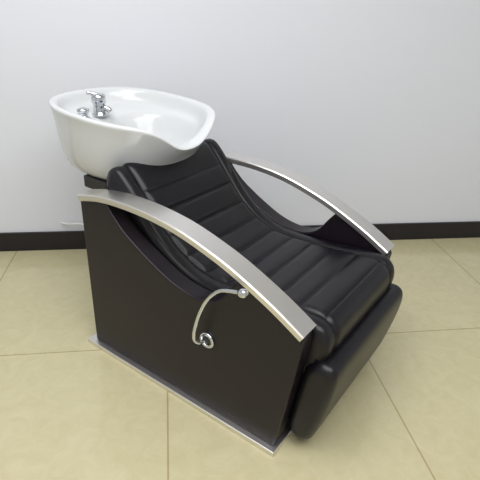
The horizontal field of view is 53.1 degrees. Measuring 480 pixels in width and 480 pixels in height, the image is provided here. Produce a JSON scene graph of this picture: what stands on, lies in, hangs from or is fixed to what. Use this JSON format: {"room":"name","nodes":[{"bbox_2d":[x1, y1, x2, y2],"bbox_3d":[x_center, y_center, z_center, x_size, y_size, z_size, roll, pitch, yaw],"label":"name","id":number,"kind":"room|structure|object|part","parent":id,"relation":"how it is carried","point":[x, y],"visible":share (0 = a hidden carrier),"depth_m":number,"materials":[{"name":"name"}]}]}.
{"room":"salon","nodes":[
{"label":"salon","id":0,"kind":"room"},
{"bbox_2d":[0,0,479,232],"bbox_3d":[-0.037,-1.221,2.151,5.800,2.800,0.001,-2,27,-8],"label":"wall","id":1,"kind":"structure","parent":0,"point":[375,103],"depth_m":2.42,"materials":[{"name":"white paint"}]},
{"bbox_2d":[0,221,479,251],"bbox_3d":[-0.090,-0.022,2.761,5.800,0.108,0.012,-2,27,-8],"label":"baseboard","id":2,"kind":"structure","parent":1,"relation":"attached to","point":[50,240],"depth_m":2.86,"materials":[{"name":"black"}]},
{"bbox_2d":[0,237,479,479],"bbox_3d":[0.227,1.089,0.748,5.800,0.001,4.653,-2,27,-8],"label":"floor","id":3,"kind":"structure","parent":0,"point":[70,410],"depth_m":1.71,"materials":[{"name":"tile"}]},
{"bbox_2d":[49,87,402,455],"bbox_3d":[-0.279,-0.075,1.942,1.766,0.936,0.765,20,32,30],"label":"chair","id":4,"kind":"object","parent":3,"relation":"on","point":[259,320],"visible":1,"depth_m":1.65,"materials":[{"name":"black leather"}]},
{"bbox_2d":[76,107,90,118],"bbox_3d":[-0.602,-0.487,1.843,0.056,0.042,0.056,20,32,30],"label":"knob","id":5,"kind":"object","parent":4,"relation":"attached to","point":[83,111],"depth_m":1.83,"materials":[{"name":"silver metal"}]},
{"bbox_2d":[84,174,106,188],"bbox_3d":[-0.402,-0.270,1.968,0.220,0.048,0.410,20,32,30],"label":"bracket","id":6,"kind":"object","parent":4,"relation":"in","point":[91,181],"depth_m":1.84,"materials":[{"name":"black metal"}]},
{"bbox_2d":[86,91,111,116],"bbox_3d":[-0.556,-0.542,1.903,0.097,0.093,0.062,-2,27,-8],"label":"faucet","id":7,"kind":"object","parent":4,"relation":"on","point":[98,100],"depth_m":1.89,"materials":[{"name":"silver metal"}]},
{"bbox_2d":[49,87,215,179],"bbox_3d":[-0.426,-0.418,1.916,0.612,0.277,0.544,20,32,30],"label":"basin","id":8,"kind":"object","parent":4,"relation":"in","point":[106,133],"depth_m":1.83,"materials":[{"name":"white ceramic"}]},
{"bbox_3d":[-0.046,0.417,2.010,0.902,0.018,0.734,20,32,30],"label":"plate","id":9,"kind":"part","parent":4,"relation":"part of","materials":[{"name":"silver metal"}]},
{"bbox_3d":[-0.186,0.246,1.614,0.915,0.636,0.064,20,32,30],"label":"panel","id":10,"kind":"part","parent":4,"relation":"part of","materials":[{"name":"black plastic"}]},
{"bbox_3d":[-0.175,0.034,1.505,0.920,0.220,0.079,20,32,30],"label":"arm","id":11,"kind":"part","parent":4,"relation":"part of","materials":[{"name":"silver metal"}]},
{"bbox_3d":[-0.062,0.232,1.437,0.185,0.283,0.053,20,32,30],"label":"recline lever rod","id":12,"kind":"part","parent":4,"relation":"part of","materials":[{"name":"silver metal"}]},
{"bbox_3d":[0.008,0.146,1.312,0.029,0.028,0.026,20,32,30],"label":"recline lever knob","id":13,"kind":"part","parent":4,"relation":"part of","materials":[{"name":"silver metal"}]},
{"bbox_2d":[107,139,393,365],"bbox_3d":[0.046,-0.028,1.724,0.912,0.427,0.558,20,32,30],"label":"cushion","id":14,"kind":"object","parent":4,"relation":"on","point":[337,275],"depth_m":1.70,"materials":[{"name":"black leather"}]},
{"bbox_3d":[0.190,-0.184,1.961,0.920,0.220,0.079,20,32,30],"label":"arm","id":15,"kind":"part","parent":4,"relation":"part of","materials":[{"name":"silver metal"}]},
{"bbox_3d":[0.181,0.028,2.071,0.915,0.636,0.064,20,32,30],"label":"panel","id":16,"kind":"part","parent":4,"relation":"part of","materials":[{"name":"black plastic"}]}
]}

